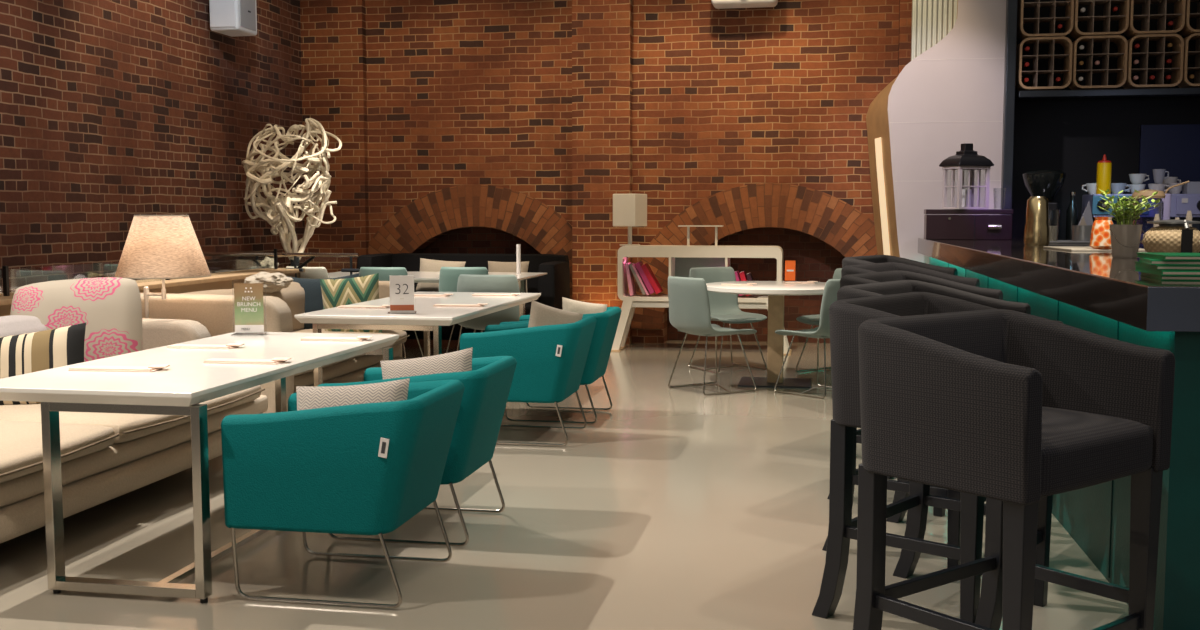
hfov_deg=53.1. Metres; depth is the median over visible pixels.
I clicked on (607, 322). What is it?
armchair
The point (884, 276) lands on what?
bar stool
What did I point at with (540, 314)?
cushion
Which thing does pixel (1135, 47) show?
wine bottle
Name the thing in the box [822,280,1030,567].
bar stool
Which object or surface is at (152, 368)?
napkin
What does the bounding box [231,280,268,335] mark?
stand
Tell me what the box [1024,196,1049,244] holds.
cocktail shaker
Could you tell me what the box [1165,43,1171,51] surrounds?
wine bottle
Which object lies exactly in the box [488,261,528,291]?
pillow
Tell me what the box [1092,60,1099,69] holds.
wine bottle
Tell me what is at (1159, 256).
menu
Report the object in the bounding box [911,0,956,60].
trim
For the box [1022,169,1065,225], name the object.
coffee grinder
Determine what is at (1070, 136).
wall
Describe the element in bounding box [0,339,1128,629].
floor
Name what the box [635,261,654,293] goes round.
book
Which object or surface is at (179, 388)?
dining table
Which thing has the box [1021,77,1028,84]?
wine bottle
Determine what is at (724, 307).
shell chair
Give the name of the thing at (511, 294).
napkin
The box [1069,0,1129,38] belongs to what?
wine rack
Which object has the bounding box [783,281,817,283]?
napkin
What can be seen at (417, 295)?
napkin
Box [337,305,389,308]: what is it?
napkin
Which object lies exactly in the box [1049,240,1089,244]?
serving tray
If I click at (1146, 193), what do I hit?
storage jar
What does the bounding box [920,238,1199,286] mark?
countertop
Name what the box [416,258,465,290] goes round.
pillow
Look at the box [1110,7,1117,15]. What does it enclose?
wine bottle
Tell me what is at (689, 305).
shell chair
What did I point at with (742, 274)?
book
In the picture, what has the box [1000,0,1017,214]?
trim
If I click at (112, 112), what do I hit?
wall
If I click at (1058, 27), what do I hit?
wine bottle
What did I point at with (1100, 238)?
jar
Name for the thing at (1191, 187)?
carton
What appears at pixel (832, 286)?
shell chair
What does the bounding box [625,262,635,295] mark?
book
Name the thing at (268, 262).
planter
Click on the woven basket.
(1171, 236)
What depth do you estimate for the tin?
9.20 m
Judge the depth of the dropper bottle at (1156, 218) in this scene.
7.36 m
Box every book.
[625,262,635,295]
[629,263,645,294]
[632,264,649,294]
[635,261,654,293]
[641,263,662,293]
[735,271,742,295]
[739,271,748,295]
[746,272,756,296]
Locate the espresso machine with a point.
(1180, 203)
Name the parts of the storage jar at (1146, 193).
lid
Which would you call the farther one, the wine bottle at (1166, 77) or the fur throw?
the wine bottle at (1166, 77)
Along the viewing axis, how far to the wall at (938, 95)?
11.65 m
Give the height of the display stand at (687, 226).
0.212 m
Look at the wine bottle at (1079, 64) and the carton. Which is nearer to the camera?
the carton
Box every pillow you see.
[0,323,85,404]
[10,277,142,361]
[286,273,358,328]
[320,273,382,332]
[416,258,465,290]
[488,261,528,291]
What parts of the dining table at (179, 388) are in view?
leg frame, leg frame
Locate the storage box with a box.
[924,209,1012,239]
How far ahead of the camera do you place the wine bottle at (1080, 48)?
11.43 m
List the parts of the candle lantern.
post, post, cornice, post, post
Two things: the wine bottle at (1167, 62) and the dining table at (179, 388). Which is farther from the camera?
the wine bottle at (1167, 62)
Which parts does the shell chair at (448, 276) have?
sled leg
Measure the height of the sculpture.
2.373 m
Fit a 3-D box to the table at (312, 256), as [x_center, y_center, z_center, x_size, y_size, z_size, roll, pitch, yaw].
[-2.917,-0.022,10.850,1.580,1.083,0.053,1,5,11]
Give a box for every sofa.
[0,315,267,542]
[140,282,409,412]
[357,253,569,339]
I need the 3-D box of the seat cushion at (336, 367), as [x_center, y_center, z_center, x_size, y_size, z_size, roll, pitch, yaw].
[-2.349,0.305,8.475,0.960,0.170,1.097,1,5,11]
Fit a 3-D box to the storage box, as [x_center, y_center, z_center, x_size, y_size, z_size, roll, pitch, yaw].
[3.318,-0.817,10.829,0.750,0.272,0.320,1,5,11]
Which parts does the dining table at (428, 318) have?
leg frame, leg frame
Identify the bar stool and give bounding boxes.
[812,292,1062,622]
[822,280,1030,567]
[827,270,1002,516]
[841,262,979,286]
[842,255,957,275]
[853,309,1174,629]
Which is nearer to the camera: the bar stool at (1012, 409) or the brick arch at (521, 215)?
the bar stool at (1012, 409)
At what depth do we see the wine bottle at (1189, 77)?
11.21 m
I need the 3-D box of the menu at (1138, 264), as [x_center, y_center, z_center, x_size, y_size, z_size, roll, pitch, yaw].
[2.101,-0.176,4.315,0.261,0.017,0.342,1,5,12]
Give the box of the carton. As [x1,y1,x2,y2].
[1182,182,1199,193]
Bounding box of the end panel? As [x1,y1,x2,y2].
[379,281,401,356]
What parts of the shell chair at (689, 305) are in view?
sled leg, sled leg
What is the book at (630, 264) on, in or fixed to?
in the bookcase at (682, 258)
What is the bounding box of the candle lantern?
[939,143,993,208]
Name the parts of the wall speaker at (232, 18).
panel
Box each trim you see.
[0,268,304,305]
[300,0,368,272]
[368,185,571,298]
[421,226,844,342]
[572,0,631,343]
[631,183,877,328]
[866,0,957,256]
[875,137,889,254]
[890,58,1000,180]
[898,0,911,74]
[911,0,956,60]
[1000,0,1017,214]
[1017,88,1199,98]
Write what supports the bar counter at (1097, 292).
on the floor
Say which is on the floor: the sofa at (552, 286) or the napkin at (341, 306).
the sofa at (552, 286)
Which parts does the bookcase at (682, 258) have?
leg, leg, rail, frame, leg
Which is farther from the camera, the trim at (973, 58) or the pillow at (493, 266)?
the pillow at (493, 266)
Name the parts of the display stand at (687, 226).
leg, leg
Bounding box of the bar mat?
[1043,246,1144,250]
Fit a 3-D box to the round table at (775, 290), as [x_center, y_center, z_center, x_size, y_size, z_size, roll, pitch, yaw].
[1.487,0.162,10.148,1.240,0.835,1.240,1,5,11]
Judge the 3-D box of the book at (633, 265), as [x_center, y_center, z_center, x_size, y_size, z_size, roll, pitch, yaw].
[0.440,-0.375,12.619,0.179,0.325,0.222,1,5,11]
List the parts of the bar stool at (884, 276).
leg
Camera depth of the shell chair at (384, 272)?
10.61 m
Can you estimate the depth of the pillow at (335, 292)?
9.57 m
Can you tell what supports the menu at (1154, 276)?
on the bar counter at (1097, 292)
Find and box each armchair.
[221,379,464,607]
[317,356,516,545]
[460,316,596,445]
[499,307,621,423]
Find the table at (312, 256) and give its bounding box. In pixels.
[202,252,359,277]
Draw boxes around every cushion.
[0,315,46,336]
[0,385,260,442]
[0,420,114,482]
[180,289,233,294]
[233,282,304,330]
[293,329,406,356]
[294,356,354,375]
[296,378,409,409]
[380,348,471,378]
[528,300,582,326]
[562,297,606,313]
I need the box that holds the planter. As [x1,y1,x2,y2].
[260,257,278,267]
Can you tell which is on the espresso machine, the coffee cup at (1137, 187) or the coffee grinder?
the coffee cup at (1137, 187)
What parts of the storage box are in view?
lid, handle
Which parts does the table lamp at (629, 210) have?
stem, lamp shade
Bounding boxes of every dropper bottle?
[1154,214,1159,226]
[1186,211,1191,226]
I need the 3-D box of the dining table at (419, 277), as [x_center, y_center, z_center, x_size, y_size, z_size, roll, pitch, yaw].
[-1.737,0.013,11.942,2.200,0.830,1.250,1,5,11]
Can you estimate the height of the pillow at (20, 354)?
0.501 m
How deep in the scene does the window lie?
12.02 m
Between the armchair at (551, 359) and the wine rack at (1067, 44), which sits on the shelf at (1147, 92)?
the wine rack at (1067, 44)
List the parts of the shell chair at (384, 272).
sled leg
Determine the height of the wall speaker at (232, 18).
0.460 m
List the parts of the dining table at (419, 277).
leg frame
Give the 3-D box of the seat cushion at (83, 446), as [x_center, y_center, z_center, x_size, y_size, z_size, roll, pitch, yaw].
[-2.887,0.605,4.913,1.140,0.170,1.452,1,5,11]
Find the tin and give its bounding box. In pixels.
[1071,202,1092,240]
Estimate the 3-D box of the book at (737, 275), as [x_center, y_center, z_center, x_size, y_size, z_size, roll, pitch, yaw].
[1.438,-0.329,12.435,0.123,0.253,0.222,1,5,11]
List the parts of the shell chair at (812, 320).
sled leg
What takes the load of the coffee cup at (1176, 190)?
on the espresso machine
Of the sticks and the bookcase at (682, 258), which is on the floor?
the bookcase at (682, 258)
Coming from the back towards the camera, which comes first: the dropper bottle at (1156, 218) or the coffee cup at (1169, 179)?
the coffee cup at (1169, 179)
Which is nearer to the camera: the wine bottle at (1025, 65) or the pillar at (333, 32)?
the wine bottle at (1025, 65)
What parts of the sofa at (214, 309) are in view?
armrest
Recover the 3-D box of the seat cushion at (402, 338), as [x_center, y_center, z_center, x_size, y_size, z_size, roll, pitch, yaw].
[-2.145,0.214,9.557,0.960,0.170,1.097,1,5,11]
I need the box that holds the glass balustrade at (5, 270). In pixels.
[1,249,277,296]
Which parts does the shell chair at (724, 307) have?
sled leg, sled leg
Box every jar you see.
[1090,217,1112,248]
[1132,190,1165,248]
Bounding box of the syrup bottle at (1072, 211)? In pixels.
[1066,192,1077,238]
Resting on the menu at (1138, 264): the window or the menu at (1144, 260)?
the menu at (1144, 260)
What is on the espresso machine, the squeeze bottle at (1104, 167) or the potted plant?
the squeeze bottle at (1104, 167)
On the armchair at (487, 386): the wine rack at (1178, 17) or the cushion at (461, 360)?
the cushion at (461, 360)
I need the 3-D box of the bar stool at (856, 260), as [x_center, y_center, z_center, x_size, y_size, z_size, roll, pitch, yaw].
[2.095,0.152,8.512,0.619,1.130,0.738,4,6,36]
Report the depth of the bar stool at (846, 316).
4.19 m
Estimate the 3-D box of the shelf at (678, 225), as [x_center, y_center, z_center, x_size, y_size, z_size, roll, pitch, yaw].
[1.046,-0.922,12.437,0.460,0.012,0.120,1,5,11]
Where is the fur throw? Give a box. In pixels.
[244,272,293,292]
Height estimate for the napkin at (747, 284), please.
0.018 m
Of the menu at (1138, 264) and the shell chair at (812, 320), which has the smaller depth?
the menu at (1138, 264)
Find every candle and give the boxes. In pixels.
[516,244,520,274]
[962,189,971,206]
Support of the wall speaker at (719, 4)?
attached to the wall at (460, 92)
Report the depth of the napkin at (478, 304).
8.31 m
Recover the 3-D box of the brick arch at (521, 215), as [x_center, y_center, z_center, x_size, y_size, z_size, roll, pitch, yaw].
[-1.573,-0.781,13.746,2.685,1.408,0.325,1,5,11]
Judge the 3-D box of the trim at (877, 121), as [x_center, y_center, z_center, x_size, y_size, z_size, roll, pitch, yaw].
[3.143,-1.946,12.150,0.856,4.700,0.880,1,5,11]
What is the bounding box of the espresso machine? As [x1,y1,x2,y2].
[1082,194,1199,239]
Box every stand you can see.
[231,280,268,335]
[678,225,723,245]
[783,258,796,281]
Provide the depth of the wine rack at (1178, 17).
11.24 m
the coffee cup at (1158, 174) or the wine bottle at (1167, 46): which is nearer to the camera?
the coffee cup at (1158, 174)
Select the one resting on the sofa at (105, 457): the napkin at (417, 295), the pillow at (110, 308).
the pillow at (110, 308)
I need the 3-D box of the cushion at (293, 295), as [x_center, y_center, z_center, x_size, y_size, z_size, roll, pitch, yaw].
[-2.627,-0.028,9.627,0.360,0.460,1.097,1,5,11]
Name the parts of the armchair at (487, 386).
sled leg, sled leg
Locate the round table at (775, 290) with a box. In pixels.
[706,281,825,387]
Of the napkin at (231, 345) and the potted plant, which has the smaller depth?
the napkin at (231, 345)
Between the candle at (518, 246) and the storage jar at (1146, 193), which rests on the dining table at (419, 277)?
the candle at (518, 246)
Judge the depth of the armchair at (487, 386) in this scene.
5.20 m
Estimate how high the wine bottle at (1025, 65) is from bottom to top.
0.080 m
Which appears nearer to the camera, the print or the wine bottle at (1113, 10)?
the print
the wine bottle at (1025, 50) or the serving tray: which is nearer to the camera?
the serving tray
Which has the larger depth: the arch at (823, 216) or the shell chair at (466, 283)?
the arch at (823, 216)
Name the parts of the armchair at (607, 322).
sled leg, sled leg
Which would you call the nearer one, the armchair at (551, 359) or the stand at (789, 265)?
the armchair at (551, 359)
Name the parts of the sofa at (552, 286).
armrest, seat, backrest, armrest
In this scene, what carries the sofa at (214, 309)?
on the floor
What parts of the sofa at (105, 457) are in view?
armrest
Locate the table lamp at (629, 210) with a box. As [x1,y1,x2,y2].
[613,194,646,245]
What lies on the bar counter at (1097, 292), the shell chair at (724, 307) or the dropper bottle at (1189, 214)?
the dropper bottle at (1189, 214)
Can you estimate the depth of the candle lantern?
10.77 m
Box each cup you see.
[1071,225,1092,240]
[1082,183,1095,193]
[1111,183,1130,193]
[1125,184,1145,193]
[1129,174,1148,183]
[1148,184,1169,191]
[1153,169,1168,183]
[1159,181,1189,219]
[1163,177,1180,193]
[1167,183,1182,193]
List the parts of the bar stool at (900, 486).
leg, leg, leg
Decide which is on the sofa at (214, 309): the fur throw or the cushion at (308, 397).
the fur throw
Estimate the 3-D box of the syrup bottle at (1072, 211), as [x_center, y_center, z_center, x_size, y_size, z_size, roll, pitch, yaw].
[4.348,-0.915,11.051,0.100,0.430,0.100,1,5,11]
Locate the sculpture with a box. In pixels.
[242,118,341,266]
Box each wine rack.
[1015,37,1072,90]
[1017,0,1073,39]
[1068,35,1127,89]
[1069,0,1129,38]
[1122,34,1183,88]
[1123,0,1185,37]
[1177,33,1199,87]
[1179,0,1199,36]
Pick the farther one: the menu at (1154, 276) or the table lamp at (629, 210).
the table lamp at (629, 210)
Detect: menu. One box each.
[1135,262,1199,270]
[1135,266,1199,275]
[1136,252,1199,260]
[1139,257,1199,265]
[1141,272,1199,280]
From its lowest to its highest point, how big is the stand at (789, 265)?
0.210 m
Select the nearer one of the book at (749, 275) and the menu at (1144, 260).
the menu at (1144, 260)
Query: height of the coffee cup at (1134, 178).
0.090 m
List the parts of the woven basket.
lid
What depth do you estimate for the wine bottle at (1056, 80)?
11.50 m
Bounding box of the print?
[381,442,385,453]
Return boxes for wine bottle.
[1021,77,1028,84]
[1022,46,1029,54]
[1022,62,1028,70]
[1053,77,1060,85]
[1055,24,1061,32]
[1076,61,1083,69]
[1076,76,1082,83]
[1077,45,1083,53]
[1078,8,1085,16]
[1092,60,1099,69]
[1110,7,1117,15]
[1131,59,1138,68]
[1131,75,1137,82]
[1132,44,1139,52]
[1147,75,1154,83]
[1163,74,1170,83]
[1164,59,1171,67]
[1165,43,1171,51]
[1166,21,1172,29]
[1187,74,1193,81]
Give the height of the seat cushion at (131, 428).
0.170 m
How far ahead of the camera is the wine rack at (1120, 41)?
11.36 m
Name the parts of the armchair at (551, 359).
sled leg, sled leg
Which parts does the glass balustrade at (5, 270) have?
post, post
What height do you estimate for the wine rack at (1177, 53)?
0.485 m
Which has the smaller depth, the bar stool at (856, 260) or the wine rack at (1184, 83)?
the bar stool at (856, 260)
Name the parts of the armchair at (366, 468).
sled leg, sled leg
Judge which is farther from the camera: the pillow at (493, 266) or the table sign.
the pillow at (493, 266)
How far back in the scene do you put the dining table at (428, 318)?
7.70 m
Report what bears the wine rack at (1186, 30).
on the wine rack at (1184, 83)
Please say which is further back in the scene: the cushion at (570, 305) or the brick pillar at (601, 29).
the brick pillar at (601, 29)
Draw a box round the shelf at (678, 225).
[678,225,723,226]
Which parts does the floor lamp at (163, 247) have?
swing arm, lamp shade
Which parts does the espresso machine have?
knob, panel, panel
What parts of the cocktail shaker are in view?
lid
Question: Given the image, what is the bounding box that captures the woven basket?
[1142,220,1199,252]
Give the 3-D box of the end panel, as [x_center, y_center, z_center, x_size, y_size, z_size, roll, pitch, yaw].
[-2.081,0.081,10.241,0.750,0.740,0.240,1,5,11]
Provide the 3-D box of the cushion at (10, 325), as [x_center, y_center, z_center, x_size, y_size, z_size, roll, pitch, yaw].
[-3.188,0.242,6.430,0.360,0.460,1.452,1,5,11]
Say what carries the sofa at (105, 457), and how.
on the floor
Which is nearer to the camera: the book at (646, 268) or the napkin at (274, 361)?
the napkin at (274, 361)
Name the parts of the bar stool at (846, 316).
leg, leg, leg, leg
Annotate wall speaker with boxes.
[209,0,256,36]
[711,0,777,8]
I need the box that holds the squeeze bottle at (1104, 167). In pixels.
[1096,155,1111,193]
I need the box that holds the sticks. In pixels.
[1049,226,1057,240]
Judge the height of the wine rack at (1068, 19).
0.485 m
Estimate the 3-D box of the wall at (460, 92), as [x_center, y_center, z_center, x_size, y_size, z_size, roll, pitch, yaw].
[1.852,-2.018,13.010,11.200,4.700,0.300,1,5,11]
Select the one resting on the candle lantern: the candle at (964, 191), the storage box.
the candle at (964, 191)
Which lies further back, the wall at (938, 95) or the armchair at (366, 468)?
the wall at (938, 95)
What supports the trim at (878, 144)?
attached to the wall at (938, 95)
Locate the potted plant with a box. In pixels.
[1098,189,1159,257]
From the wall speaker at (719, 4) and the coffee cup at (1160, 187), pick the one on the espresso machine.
the coffee cup at (1160, 187)
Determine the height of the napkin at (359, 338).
0.018 m
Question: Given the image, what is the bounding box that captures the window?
[1139,124,1199,193]
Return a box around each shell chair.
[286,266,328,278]
[359,267,423,358]
[439,267,488,352]
[457,274,519,332]
[668,276,756,394]
[689,267,766,373]
[774,279,839,398]
[795,268,841,371]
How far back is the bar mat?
7.61 m
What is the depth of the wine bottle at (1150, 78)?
11.34 m
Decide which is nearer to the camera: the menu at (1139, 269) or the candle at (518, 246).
the menu at (1139, 269)
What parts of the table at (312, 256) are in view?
post, rail, post, post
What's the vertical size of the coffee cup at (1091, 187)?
0.100 m
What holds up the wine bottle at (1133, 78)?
in the wine rack at (1177, 53)
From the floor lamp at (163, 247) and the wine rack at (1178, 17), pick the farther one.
the wine rack at (1178, 17)
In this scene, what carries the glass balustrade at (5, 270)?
on the trim at (226, 276)
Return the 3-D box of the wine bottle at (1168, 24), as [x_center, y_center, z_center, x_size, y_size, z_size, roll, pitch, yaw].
[5.343,-2.729,11.318,0.080,0.080,0.310,1,5,11]
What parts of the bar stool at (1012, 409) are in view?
leg, leg, leg, seat, leg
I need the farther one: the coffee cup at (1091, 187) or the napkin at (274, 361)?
the coffee cup at (1091, 187)
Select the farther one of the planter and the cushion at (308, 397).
the planter
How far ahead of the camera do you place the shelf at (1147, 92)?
11.29 m
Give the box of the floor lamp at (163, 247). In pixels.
[114,215,210,317]
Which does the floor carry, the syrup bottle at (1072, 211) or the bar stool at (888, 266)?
the bar stool at (888, 266)
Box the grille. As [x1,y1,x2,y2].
[209,0,235,26]
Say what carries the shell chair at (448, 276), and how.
on the floor
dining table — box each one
[0,332,398,602]
[294,292,540,386]
[328,271,546,314]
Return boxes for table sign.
[388,275,416,313]
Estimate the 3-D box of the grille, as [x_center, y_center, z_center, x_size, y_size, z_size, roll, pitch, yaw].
[-3.603,-2.951,11.452,0.260,0.400,0.014,1,5,11]
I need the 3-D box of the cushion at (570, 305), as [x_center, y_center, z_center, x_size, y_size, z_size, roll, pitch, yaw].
[-0.117,0.064,8.420,0.388,0.381,0.159,-1,5,-17]
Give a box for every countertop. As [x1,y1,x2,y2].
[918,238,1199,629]
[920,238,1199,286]
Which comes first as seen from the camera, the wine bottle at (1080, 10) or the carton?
the carton
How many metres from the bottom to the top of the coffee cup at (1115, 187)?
0.100 m
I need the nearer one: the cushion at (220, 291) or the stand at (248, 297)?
the stand at (248, 297)
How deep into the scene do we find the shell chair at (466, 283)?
9.93 m
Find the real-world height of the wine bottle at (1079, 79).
0.080 m
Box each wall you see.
[0,0,304,292]
[365,0,898,343]
[888,0,1005,263]
[1012,0,1199,237]
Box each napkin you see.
[68,365,169,371]
[167,343,243,348]
[203,358,290,364]
[300,336,371,341]
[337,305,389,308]
[414,294,452,296]
[433,303,487,306]
[472,293,519,295]
[721,283,756,285]
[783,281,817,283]
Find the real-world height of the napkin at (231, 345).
0.018 m
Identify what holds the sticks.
in the glass
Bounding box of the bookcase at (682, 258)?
[611,245,791,354]
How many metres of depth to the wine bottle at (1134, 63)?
11.35 m

